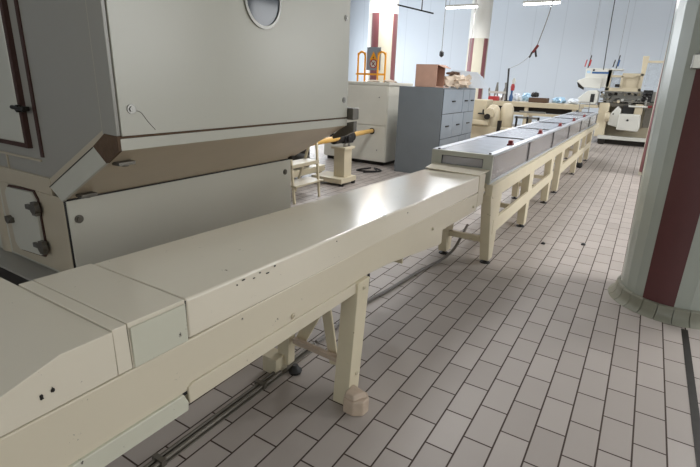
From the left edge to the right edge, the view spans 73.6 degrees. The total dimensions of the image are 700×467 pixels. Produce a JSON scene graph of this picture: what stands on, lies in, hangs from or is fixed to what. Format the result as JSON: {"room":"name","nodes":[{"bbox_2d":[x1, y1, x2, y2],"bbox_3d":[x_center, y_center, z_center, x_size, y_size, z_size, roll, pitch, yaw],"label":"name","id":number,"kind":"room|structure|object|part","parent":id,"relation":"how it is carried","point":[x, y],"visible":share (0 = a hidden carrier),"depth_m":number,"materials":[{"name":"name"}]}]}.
{"room":"processing plant","nodes":[
{"label":"processing plant","id":0,"kind":"room"},
{"bbox_2d":[105,124,699,466],"bbox_3d":[1.337,-1.154,8.940,21.000,0.100,26.500,13,21,30],"label":"floor","id":1,"kind":"structure","parent":0,"point":[526,357],"depth_m":2.77,"materials":[{"name":"tile"}]},
{"bbox_2d":[0,0,358,285],"bbox_3d":[-1.863,-1.037,3.678,3.210,2.750,2.207,13,21,30],"label":"machine","id":2,"kind":"object","parent":1,"relation":"on","point":[127,126],"visible":0.94,"depth_m":2.65,"materials":[{"name":"grey paint"}]},
{"bbox_3d":[-2.367,-1.298,2.727,1.395,1.395,0.030,13,21,30],"label":"door","id":3,"kind":"part","parent":2,"relation":"part of","materials":[{"name":"grey paint"}]},
{"bbox_3d":[-1.770,-0.669,2.503,0.131,0.040,0.038,13,21,30],"label":"handle","id":4,"kind":"part","parent":2,"relation":"part of","materials":[{"name":"metal"}]},
{"bbox_3d":[-2.359,0.132,3.088,1.600,0.015,0.145,13,21,30],"label":"ledge plate","id":5,"kind":"part","parent":2,"relation":"part of","materials":[{"name":"grey paint"}]},
{"bbox_3d":[-1.887,-0.040,2.816,0.723,0.472,0.016,13,21,30],"label":"panel","id":6,"kind":"part","parent":2,"relation":"part of","materials":[{"name":"beige paint"}]},
{"bbox_3d":[-1.089,-1.139,1.958,0.112,1.432,0.018,13,21,30],"label":"corner post","id":7,"kind":"part","parent":2,"relation":"part of","materials":[{"name":"grey metal"}]},
{"bbox_3d":[-0.520,-1.374,2.736,0.013,1.434,1.950,13,21,30],"label":"panel","id":8,"kind":"part","parent":2,"relation":"part of","materials":[{"name":"grey paint"}]},
{"bbox_3d":[-0.511,-1.370,2.737,0.005,0.290,0.290,13,21,30],"label":"porthole glass","id":9,"kind":"part","parent":2,"relation":"part of","materials":[{"name":"grey glass"}]},
{"bbox_2d":[143,342,314,466],"bbox_3d":[-1.092,1.104,1.603,0.068,0.030,3.300,13,21,30],"label":"duct","id":10,"kind":"object","parent":1,"relation":"on","point":[158,460],"visible":0.81,"depth_m":2.27,"materials":[{"name":"metal"}]},
{"bbox_2d":[0,162,488,466],"bbox_3d":[-0.236,0.394,2.341,0.719,0.975,4.555,13,21,30],"label":"conveyor","id":11,"kind":"object","parent":1,"relation":"on","point":[97,359],"visible":1,"depth_m":1.52,"materials":[{"name":"beige metal"}]},
{"bbox_2d":[0,277,117,436],"bbox_3d":[-1.168,0.401,0.872,0.591,0.131,1.182,13,21,30],"label":"hood","id":12,"kind":"object","parent":11,"relation":"attached to","point":[55,355],"depth_m":1.14,"materials":[{"name":"beige paint"}]},
{"bbox_3d":[-0.884,0.683,0.898,0.045,0.076,1.385,13,21,30],"label":"edge rail","id":13,"kind":"part","parent":11,"relation":"part of","materials":[{"name":"beige metal"}]},
{"bbox_3d":[-0.532,0.285,1.318,0.003,0.123,0.176,13,21,30],"label":"plate","id":14,"kind":"part","parent":11,"relation":"part of","materials":[{"name":"green paint"}]},
{"bbox_3d":[-0.247,0.375,1.871,0.038,0.076,1.010,13,21,30],"label":"edge rail","id":15,"kind":"part","parent":11,"relation":"part of","materials":[{"name":"beige metal"}]},
{"bbox_3d":[-0.356,0.462,2.627,0.080,0.580,0.080,13,21,30],"label":"leg","id":16,"kind":"part","parent":11,"relation":"part of","materials":[{"name":"beige paint"}]},
{"bbox_3d":[0.004,0.546,2.397,0.091,0.668,0.174,13,21,30],"label":"leg","id":17,"kind":"part","parent":11,"relation":"part of","materials":[{"name":"beige paint"}]},
{"bbox_2d":[290,142,323,203],"bbox_3d":[-0.745,-0.884,6.454,0.493,0.808,0.630,13,21,30],"label":"step stool","id":18,"kind":"object","parent":1,"relation":"on","point":[299,182],"visible":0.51,"depth_m":6.46,"materials":[{"name":"beige paint"}]},
{"bbox_3d":[-0.754,-0.691,6.155,0.089,0.622,0.030,13,21,30],"label":"leg","id":19,"kind":"part","parent":18,"relation":"part of","materials":[{"name":"beige paint"}]},
{"bbox_3d":[-0.679,-0.966,6.713,0.316,0.808,0.030,13,21,30],"label":"leg","id":20,"kind":"part","parent":18,"relation":"part of","materials":[{"name":"beige paint"}]},
{"bbox_3d":[-0.455,-0.915,6.582,0.090,0.802,0.030,13,21,30],"label":"leg","id":21,"kind":"part","parent":18,"relation":"part of","materials":[{"name":"beige paint"}]},
{"bbox_2d":[293,149,324,177],"bbox_3d":[-1.126,-1.322,7.782,1.100,0.778,1.100,13,21,30],"label":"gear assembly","id":22,"kind":"object","parent":1,"relation":"on","point":[310,169],"visible":0.12,"depth_m":7.64,"materials":[{"name":"beige paint"}]},
{"bbox_2d":[311,129,373,186],"bbox_3d":[-0.052,-1.364,7.860,0.609,0.880,3.015,11,20,26],"label":"pedestal","id":23,"kind":"object","parent":1,"relation":"on","point":[341,175],"visible":0.72,"depth_m":7.41,"materials":[{"name":"beige paint"}]},
{"bbox_2d":[324,81,412,164],"bbox_3d":[0.350,-2.339,9.756,1.505,1.575,1.070,13,21,30],"label":"cabinet","id":24,"kind":"object","parent":1,"relation":"on","point":[377,102],"visible":0.59,"depth_m":9.15,"materials":[{"name":"beige metal"}]},
{"bbox_3d":[0.073,-1.867,9.459,1.430,0.685,0.022,13,21,30],"label":"door","id":25,"kind":"part","parent":24,"relation":"part of","materials":[{"name":"white paint"}]},
{"bbox_3d":[0.097,-2.553,9.234,1.430,0.740,0.022,13,21,30],"label":"door","id":26,"kind":"part","parent":24,"relation":"part of","materials":[{"name":"white paint"}]},
{"bbox_2d":[383,79,396,82],"bbox_3d":[0.777,-2.935,9.007,0.241,0.063,0.304,13,21,30],"label":"paper scrap","id":27,"kind":"object","parent":24,"relation":"on","point":[390,80],"visible":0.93,"depth_m":8.93,"materials":[{"name":"beige paper"}]},
{"bbox_2d":[356,167,381,172],"bbox_3d":[0.373,-1.178,8.695,0.457,0.033,0.371,-10,22,-32],"label":"coiled cable","id":28,"kind":"object","parent":1,"relation":"on","point":[360,169],"visible":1,"depth_m":8.61,"materials":[{"name":"black rubber"}]},
{"bbox_2d":[356,51,386,81],"bbox_3d":[0.440,-2.965,10.632,0.753,2.223,0.046,13,21,30],"label":"guard rail","id":29,"kind":"object","parent":1,"relation":"on","point":[360,52],"visible":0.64,"depth_m":10.37,"materials":[{"name":"orange metal"}]},
{"bbox_2d":[366,47,380,69],"bbox_3d":[0.522,-3.866,10.344,0.350,0.480,0.034,13,21,30],"label":"board","id":30,"kind":"object","parent":29,"relation":"attached to","point":[372,52],"visible":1,"depth_m":10.34,"materials":[{"name":"metal"}]},
{"bbox_2d":[366,0,398,81],"bbox_3d":[0.816,-5.000,11.613,0.726,5.500,0.726,13,21,30],"label":"pillar","id":31,"kind":"structure","parent":1,"relation":"on","point":[383,14],"depth_m":11.35,"materials":[{"name":"white paint"}]},
{"bbox_2d":[315,224,468,343],"bbox_3d":[0.444,0.294,3.812,0.120,0.292,2.275,15,22,35],"label":"power cable","id":32,"kind":"object","parent":1,"relation":"on","point":[336,326],"visible":0.84,"depth_m":3.94,"materials":[{"name":"grey rubber"}]},
{"bbox_2d":[394,86,475,172],"bbox_3d":[1.680,-2.034,9.052,0.858,1.523,1.757,13,21,30],"label":"filing cabinet","id":33,"kind":"object","parent":1,"relation":"on","point":[428,118],"visible":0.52,"depth_m":8.38,"materials":[{"name":"grey metal"}]},
{"bbox_2d":[415,64,450,87],"bbox_3d":[1.476,-2.780,8.253,0.530,0.375,0.380,13,21,30],"label":"cardboard box","id":34,"kind":"object","parent":33,"relation":"on","point":[427,75],"visible":0.99,"depth_m":8.16,"materials":[{"name":"brown cardboard"}]},
{"bbox_3d":[1.721,-1.912,8.340,0.012,0.420,0.530,13,21,30],"label":"drawer","id":35,"kind":"part","parent":33,"relation":"part of","materials":[{"name":"metal"}]},
{"bbox_3d":[1.826,-1.612,8.638,0.012,0.310,0.975,13,21,30],"label":"drawer","id":36,"kind":"part","parent":33,"relation":"part of","materials":[{"name":"metal"}]},
{"bbox_3d":[1.853,-2.371,8.388,0.012,0.410,0.975,13,21,30],"label":"drawer","id":37,"kind":"part","parent":33,"relation":"part of","materials":[{"name":"metal"}]},
{"bbox_2d":[444,75,467,88],"bbox_3d":[1.896,-2.780,8.546,0.488,0.254,0.447,-1,18,-8],"label":"crumpled paper","id":38,"kind":"object","parent":33,"relation":"on","point":[452,81],"visible":0.92,"depth_m":8.40,"materials":[{"name":"beige paper"}]},
{"bbox_2d":[446,71,460,74],"bbox_3d":[1.875,-2.921,8.514,0.244,0.075,0.229,-3,19,-14],"label":"rag","id":39,"kind":"object","parent":38,"relation":"on","point":[451,72],"visible":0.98,"depth_m":8.44,"materials":[{"name":"fabric"}]},
{"bbox_3d":[2.014,-2.050,8.791,0.012,0.420,0.560,13,21,30],"label":"drawer","id":40,"kind":"part","parent":33,"relation":"part of","materials":[{"name":"metal"}]},
{"bbox_3d":[2.188,-1.782,9.194,0.012,0.310,0.355,13,21,30],"label":"drawer","id":41,"kind":"part","parent":33,"relation":"part of","materials":[{"name":"metal"}]},
{"bbox_2d":[458,74,471,87],"bbox_3d":[2.153,-2.905,8.914,0.406,0.254,0.420,-2,19,-11],"label":"crumpled paper","id":42,"kind":"object","parent":33,"relation":"on","point":[468,77],"visible":0.3,"depth_m":8.83,"materials":[{"name":"beige paper"}]},
{"bbox_3d":[2.215,-2.541,8.944,0.012,0.410,0.355,13,21,30],"label":"drawer","id":43,"kind":"part","parent":33,"relation":"part of","materials":[{"name":"metal"}]},
{"bbox_3d":[2.326,-2.197,9.270,0.012,0.420,0.580,13,21,30],"label":"drawer","id":44,"kind":"part","parent":33,"relation":"part of","materials":[{"name":"metal"}]},
{"bbox_3d":[2.377,-1.871,9.484,0.012,0.310,0.340,13,21,30],"label":"drawer","id":45,"kind":"part","parent":33,"relation":"part of","materials":[{"name":"metal"}]},
{"bbox_2d":[454,70,488,88],"bbox_3d":[2.316,-3.033,9.192,0.890,0.324,0.178,13,21,30],"label":"plastic bag","id":46,"kind":"object","parent":33,"relation":"on","point":[477,81],"visible":0.45,"depth_m":9.08,"materials":[{"name":"white plastic"}]},
{"bbox_3d":[2.404,-2.630,9.235,0.012,0.410,0.340,13,21,30],"label":"drawer","id":47,"kind":"part","parent":33,"relation":"part of","materials":[{"name":"metal"}]},
{"bbox_2d":[465,0,493,98],"bbox_3d":[4.621,-6.622,16.954,0.720,5.500,0.720,13,21,30],"label":"pillar","id":48,"kind":"structure","parent":1,"relation":"on","point":[478,52],"depth_m":16.57,"materials":[{"name":"white paint"}]},
{"bbox_2d":[470,99,545,137],"bbox_3d":[3.728,-2.667,11.650,2.000,1.240,0.820,13,21,30],"label":"housing","id":49,"kind":"object","parent":1,"relation":"on","point":[488,118],"visible":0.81,"depth_m":11.47,"materials":[{"name":"beige paint"}]},
{"bbox_3d":[3.090,-2.776,11.626,0.700,0.100,0.120,13,21,30],"label":"arm","id":50,"kind":"part","parent":49,"relation":"part of","materials":[{"name":"beige paint"}]},
{"bbox_3d":[4.235,-2.774,11.213,0.550,0.050,0.060,13,21,30],"label":"pipe frame","id":51,"kind":"part","parent":49,"relation":"part of","materials":[{"name":"metal"}]},
{"bbox_3d":[4.408,-2.928,11.300,0.600,0.040,0.060,13,21,30],"label":"pipe frame","id":52,"kind":"part","parent":49,"relation":"part of","materials":[{"name":"metal"}]},
{"bbox_2d":[431,111,598,263],"bbox_3d":[3.453,-1.404,8.012,0.630,1.094,9.445,13,21,30],"label":"conveyor","id":53,"kind":"object","parent":1,"relation":"on","point":[511,155],"visible":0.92,"depth_m":5.14,"materials":[{"name":"beige metal"}]},
{"bbox_3d":[0.779,-0.636,4.195,0.094,0.241,0.040,13,21,30],"label":"post","id":54,"kind":"part","parent":53,"relation":"part of","materials":[{"name":"metal"}]},
{"bbox_3d":[0.910,-0.142,4.477,0.080,0.665,0.379,13,21,30],"label":"leg","id":55,"kind":"part","parent":53,"relation":"part of","materials":[{"name":"beige paint"}]},
{"bbox_3d":[1.137,-0.822,4.807,0.005,0.215,1.405,13,21,30],"label":"pane","id":56,"kind":"part","parent":53,"relation":"part of","materials":[{"name":"grey glass"}]},
{"bbox_3d":[1.360,-0.886,4.642,0.435,0.006,1.421,13,21,30],"label":"lid","id":57,"kind":"part","parent":53,"relation":"part of","materials":[{"name":"grey metal"}]},
{"bbox_3d":[1.166,-0.548,3.970,0.079,0.241,0.040,13,21,30],"label":"post","id":58,"kind":"part","parent":53,"relation":"part of","materials":[{"name":"metal"}]},
{"bbox_3d":[1.260,-0.062,4.273,0.085,0.665,0.379,13,21,30],"label":"leg","id":59,"kind":"part","parent":53,"relation":"part of","materials":[{"name":"beige paint"}]},
{"bbox_3d":[1.575,-0.722,4.552,0.005,0.215,1.405,13,21,30],"label":"pane","id":60,"kind":"part","parent":53,"relation":"part of","materials":[{"name":"grey"}]},
{"bbox_3d":[1.580,-0.894,4.596,0.050,0.053,0.090,13,21,30],"label":"latch knob","id":61,"kind":"part","parent":53,"relation":"part of","materials":[{"name":"red plastic"}]},
{"bbox_3d":[2.440,-0.861,6.827,0.080,0.665,0.249,13,21,30],"label":"leg","id":62,"kind":"part","parent":53,"relation":"part of","materials":[{"name":"beige paint"}]},
{"bbox_3d":[2.141,-1.253,5.842,0.435,0.006,1.486,13,21,30],"label":"lid","id":63,"kind":"part","parent":53,"relation":"part of","materials":[{"name":"grey metal"}]},
{"bbox_3d":[2.058,-0.437,5.499,0.085,0.665,0.239,13,21,30],"label":"leg","id":64,"kind":"part","parent":53,"relation":"part of","materials":[{"name":"beige paint"}]},
{"bbox_3d":[1.956,-0.902,5.139,0.023,0.215,0.036,13,21,30],"label":"post","id":65,"kind":"part","parent":53,"relation":"part of","materials":[{"name":"metal"}]},
{"bbox_3d":[2.356,-1.089,5.752,0.005,0.215,1.470,13,21,30],"label":"pane","id":66,"kind":"part","parent":53,"relation":"part of","materials":[{"name":"grey"}]},
{"bbox_3d":[3.665,-1.518,7.811,0.065,0.130,9.390,13,21,30],"label":"rail","id":67,"kind":"part","parent":53,"relation":"part of","materials":[{"name":"metal"}]},
{"bbox_3d":[2.931,-1.625,7.055,0.435,0.006,1.456,13,21,30],"label":"lid","id":68,"kind":"part","parent":53,"relation":"part of","materials":[{"name":"grey metal"}]},
{"bbox_3d":[2.790,-0.781,6.623,0.085,0.665,0.249,13,21,30],"label":"leg","id":69,"kind":"part","parent":53,"relation":"part of","materials":[{"name":"beige paint"}]},
{"bbox_3d":[3.263,-1.004,7.350,0.085,0.665,0.239,13,21,30],"label":"leg","id":70,"kind":"part","parent":53,"relation":"part of","materials":[{"name":"beige paint"}]},
{"bbox_3d":[3.722,-1.996,8.269,0.435,0.006,1.486,13,21,30],"label":"lid","id":71,"kind":"part","parent":53,"relation":"part of","materials":[{"name":"grey metal"}]},
{"bbox_3d":[3.146,-1.461,6.965,0.005,0.215,1.440,13,21,30],"label":"pane","id":72,"kind":"part","parent":53,"relation":"part of","materials":[{"name":"grey"}]},
{"bbox_3d":[5.112,-2.116,10.930,0.080,0.665,0.239,13,21,30],"label":"leg","id":73,"kind":"part","parent":53,"relation":"part of","materials":[{"name":"beige paint"}]},
{"bbox_3d":[4.509,-2.366,9.478,0.435,0.006,1.446,13,21,30],"label":"lid","id":74,"kind":"part","parent":53,"relation":"part of","materials":[{"name":"grey metal"}]},
{"bbox_3d":[3.936,-1.832,8.179,0.005,0.215,1.470,13,21,30],"label":"pane","id":75,"kind":"part","parent":53,"relation":"part of","materials":[{"name":"grey"}]},
{"bbox_3d":[4.296,-1.489,8.937,0.085,0.665,0.249,13,21,30],"label":"leg","id":76,"kind":"part","parent":53,"relation":"part of","materials":[{"name":"beige paint"}]},
{"bbox_3d":[5.294,-2.735,10.684,0.435,0.006,1.476,13,21,30],"label":"lid","id":77,"kind":"part","parent":53,"relation":"part of","materials":[{"name":"grey metal"}]},
{"bbox_3d":[4.839,-1.772,9.735,0.060,0.590,0.100,13,21,30],"label":"leg","id":78,"kind":"part","parent":53,"relation":"part of","materials":[{"name":"beige paint"}]},
{"bbox_2d":[578,102,590,111],"bbox_3d":[5.783,-3.117,11.542,0.238,0.259,0.018,13,21,30],"label":"frame","id":79,"kind":"object","parent":53,"relation":"on","point":[580,102],"visible":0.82,"depth_m":11.51,"materials":[{"name":"metal"}]},
{"bbox_3d":[4.724,-2.202,9.389,0.005,0.215,1.430,13,21,30],"label":"pane","id":80,"kind":"part","parent":53,"relation":"part of","materials":[{"name":"grey"}]},
{"bbox_3d":[5.462,-2.037,10.727,0.085,0.665,0.239,13,21,30],"label":"leg","id":81,"kind":"part","parent":53,"relation":"part of","materials":[{"name":"beige paint"}]},
{"bbox_3d":[5.509,-2.571,10.594,0.005,0.215,1.460,13,21,30],"label":"pane","id":82,"kind":"part","parent":53,"relation":"part of","materials":[{"name":"grey metal"}]},
{"bbox_2d":[493,100,584,145],"bbox_3d":[5.260,-3.261,13.748,2.700,1.160,0.900,13,21,30],"label":"table","id":83,"kind":"object","parent":1,"relation":"on","point":[551,109],"visible":0.37,"depth_m":13.23,"materials":[{"name":"beige paint"}]},
{"bbox_2d":[488,96,499,100],"bbox_3d":[4.246,-3.992,13.809,0.280,0.120,0.210,13,21,30],"label":"bin","id":84,"kind":"object","parent":83,"relation":"on","point":[494,98],"visible":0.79,"depth_m":13.72,"materials":[{"name":"plastic"}]},
{"bbox_2d":[488,82,506,100],"bbox_3d":[4.413,-4.232,13.934,0.574,0.518,0.180,13,21,30],"label":"fitting","id":85,"kind":"object","parent":83,"relation":"on","point":[496,88],"visible":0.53,"depth_m":13.90,"materials":[{"name":"metal"}]},
{"bbox_2d":[504,68,509,100],"bbox_3d":[4.566,-4.283,13.480,0.145,0.901,0.140,13,21,30],"label":"pole","id":86,"kind":"object","parent":83,"relation":"on","point":[508,68],"visible":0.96,"depth_m":13.47,"materials":[{"name":"metal"}]},
{"bbox_3d":[4.547,-4.287,13.492,0.100,0.901,0.050,13,21,30],"label":"rod","id":87,"kind":"part","parent":86,"relation":"part of","materials":[{"name":"metal"}]},
{"bbox_2d":[509,78,515,100],"bbox_3d":[4.699,-4.159,13.530,0.140,0.640,0.120,13,21,30],"label":"tool","id":88,"kind":"object","parent":83,"relation":"on","point":[514,79],"visible":0.96,"depth_m":13.48,"materials":[{"name":"plastic"}]},
{"bbox_2d":[513,93,520,100],"bbox_3d":[4.872,-4.005,13.724,0.268,0.237,0.281,-9,21,-30],"label":"plastic wrap","id":89,"kind":"object","parent":83,"relation":"on","point":[516,96],"visible":0.88,"depth_m":13.66,"materials":[{"name":"white plastic"}]},
{"bbox_3d":[5.030,-3.122,13.509,0.100,1.030,0.100,13,21,30],"label":"leg","id":90,"kind":"part","parent":83,"relation":"part of","materials":[{"name":"beige paint"}]},
{"bbox_2d":[522,93,530,100],"bbox_3d":[5.213,-4.037,13.840,0.252,0.247,0.255,13,21,30],"label":"plastic wrap","id":91,"kind":"object","parent":83,"relation":"on","point":[525,97],"visible":0.95,"depth_m":13.77,"materials":[{"name":"blue plastic"}]},
{"bbox_3d":[5.228,-3.401,13.356,2.380,0.070,0.100,13,21,30],"label":"rail","id":92,"kind":"part","parent":83,"relation":"part of","materials":[{"name":"beige metal"}]},
{"bbox_2d":[528,97,548,102],"bbox_3d":[5.371,-3.790,13.298,0.490,0.130,0.350,13,21,30],"label":"carton","id":93,"kind":"object","parent":83,"relation":"on","point":[531,99],"visible":0.94,"depth_m":13.16,"materials":[{"name":"cardboard"}]},
{"bbox_2d":[531,92,538,96],"bbox_3d":[5.259,-3.955,13.297,0.241,0.151,0.214,13,21,30],"label":"bundle","id":94,"kind":"object","parent":93,"relation":"on","point":[533,94],"visible":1,"depth_m":13.23,"materials":[{"name":"black fabric"}]},
{"bbox_2d":[552,97,565,102],"bbox_3d":[5.888,-3.755,13.169,0.409,0.172,0.444,13,21,30],"label":"plastic wrap","id":95,"kind":"object","parent":83,"relation":"on","point":[556,99],"visible":1,"depth_m":13.08,"materials":[{"name":"blue plastic"}]},
{"bbox_2d":[567,98,578,103],"bbox_3d":[6.186,-3.667,12.964,0.299,0.161,0.460,13,21,30],"label":"plastic wrap","id":96,"kind":"object","parent":83,"relation":"on","point":[572,100],"visible":0.99,"depth_m":12.86,"materials":[{"name":"white plastic"}]},
{"bbox_2d":[577,56,663,146],"bbox_3d":[8.181,-4.021,14.194,2.475,2.520,1.510,13,21,30],"label":"machine","id":97,"kind":"object","parent":1,"relation":"on","point":[625,111],"visible":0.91,"depth_m":13.94,"materials":[{"name":"white metal"}]},
{"bbox_3d":[7.680,-3.475,13.954,0.120,0.277,0.277,13,21,30],"label":"motor","id":98,"kind":"part","parent":97,"relation":"part of","materials":[{"name":"beige paint"}]},
{"bbox_3d":[8.623,-2.887,14.506,1.600,0.200,1.100,13,21,30],"label":"frame","id":99,"kind":"part","parent":97,"relation":"part of","materials":[{"name":"metal"}]},
{"bbox_3d":[8.116,-3.909,13.846,1.300,0.024,0.040,13,21,30],"label":"cross rail","id":100,"kind":"part","parent":97,"relation":"part of","materials":[{"name":"metal"}]},
{"bbox_3d":[8.124,-4.156,13.765,1.300,0.024,0.040,13,21,30],"label":"cross rail","id":101,"kind":"part","parent":97,"relation":"part of","materials":[{"name":"metal"}]},
{"bbox_3d":[8.771,-3.549,14.454,1.350,1.100,0.500,13,21,30],"label":"frame","id":102,"kind":"part","parent":97,"relation":"part of","materials":[{"name":"beige paint"}]},
{"bbox_3d":[8.515,-4.088,14.209,1.450,0.460,0.100,13,21,30],"label":"panel","id":103,"kind":"part","parent":97,"relation":"part of","materials":[{"name":"metal"}]},
{"bbox_3d":[8.233,-4.427,13.704,0.420,0.400,0.050,13,21,30],"label":"frame panel","id":104,"kind":"part","parent":97,"relation":"part of","materials":[{"name":"beige paint"}]},
{"bbox_3d":[8.452,-4.812,13.425,0.159,0.520,0.120,13,21,30],"label":"tall post","id":105,"kind":"part","parent":97,"relation":"part of","materials":[{"name":"beige metal"}]},
{"bbox_3d":[8.675,-4.863,13.251,0.430,0.060,0.060,13,21,30],"label":"arm","id":106,"kind":"part","parent":97,"relation":"part of","materials":[{"name":"beige paint"}]},
{"bbox_2d":[638,44,667,174],"bbox_3d":[6.191,-3.747,8.373,0.720,5.500,0.720,13,21,30],"label":"pillar","id":107,"kind":"structure","parent":1,"relation":"on","point":[652,114],"depth_m":9.05,"materials":[{"name":"white paint"}]},
{"bbox_2d":[608,0,699,329],"bbox_3d":[2.637,-2.062,2.869,0.876,5.500,0.876,13,21,30],"label":"pillar","id":108,"kind":"structure","parent":1,"relation":"on","point":[659,280],"depth_m":3.30,"materials":[{"name":"grey paint"}]},
{"bbox_2d":[681,329,699,466],"bbox_3d":[1.107,1.273,1.375,0.040,0.006,4.770,13,21,30],"label":"trim","id":109,"kind":"structure","parent":1,"relation":"on","point":[693,401],"depth_m":2.59,"materials":[{"name":"metal"}]},
{"bbox_2d":[348,0,676,124],"bbox_3d":[8.458,-7.068,18.878,21.200,5.600,0.100,13,21,30],"label":"wall","id":110,"kind":"structure","parent":0,"point":[565,44],"depth_m":19.19,"materials":[{"name":"white paint"}]},
{"bbox_3d":[1.523,-6.471,7.192,21.200,0.100,26.700,13,21,30],"label":"ceiling","id":111,"kind":"structure","parent":0,"visible":0},
{"bbox_2d":[397,0,433,13],"bbox_3d":[1.480,-6.035,10.002,0.887,2.485,0.030,13,21,30],"label":"bar","id":112,"kind":"object","parent":111,"relation":"hanging from","point":[422,0],"visible":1,"depth_m":10.30,"materials":[{"name":"metal"}]},
{"bbox_2d":[439,4,445,56],"bbox_3d":[2.955,-7.090,14.386,0.140,3.120,0.136,13,21,30],"label":"pull cord","id":113,"kind":"object","parent":111,"relation":"hanging from","point":[441,53],"visible":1,"depth_m":14.76,"materials":[{"name":"black rubber"}]},
{"bbox_2d":[446,3,477,8],"bbox_3d":[3.481,-7.770,14.204,1.000,1.680,0.140,13,21,30],"label":"tube light","id":114,"kind":"object","parent":111,"relation":"hanging from","point":[457,6],"visible":0.91,"depth_m":14.39,"materials":[{"name":"white glass"}]},
{"bbox_2d":[529,0,553,57],"bbox_3d":[5.475,-6.516,12.920,0.593,3.128,0.060,13,21,30],"label":"air hose","id":115,"kind":"object","parent":111,"relation":"hanging from","point":[537,45],"visible":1,"depth_m":13.33,"materials":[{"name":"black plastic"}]},
{"bbox_3d":[5.551,-6.635,12.834,0.427,2.844,0.027,13,21,30],"label":"cord","id":116,"kind":"part","parent":115,"relation":"part of","materials":[{"name":"black rubber"}]},
{"bbox_2d":[523,0,560,4],"bbox_3d":[5.474,-7.319,13.045,1.000,1.680,0.140,13,21,30],"label":"tube light","id":117,"kind":"object","parent":111,"relation":"hanging from","point":[535,2],"visible":1,"depth_m":13.26,"materials":[{"name":"white glass"}]},
{"bbox_2d":[584,4,599,67],"bbox_3d":[7.093,-6.492,13.348,0.172,3.332,0.048,13,21,30],"label":"tool","id":118,"kind":"object","parent":111,"relation":"hanging from","point":[590,61],"visible":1,"depth_m":13.77,"materials":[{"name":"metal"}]},
{"bbox_2d":[603,0,614,69],"bbox_3d":[7.167,-6.223,12.647,0.078,3.400,0.023,13,21,30],"label":"cable","id":119,"kind":"object","parent":111,"relation":"hanging from","point":[614,0],"visible":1,"depth_m":12.89,"materials":[{"name":"black rubber"}]},
{"bbox_2d":[612,1,629,67],"bbox_3d":[7.721,-6.350,12.982,0.172,3.332,0.048,13,21,30],"label":"tool","id":120,"kind":"object","parent":111,"relation":"hanging from","point":[618,62],"visible":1,"depth_m":13.41,"materials":[{"name":"metal"}]}
]}

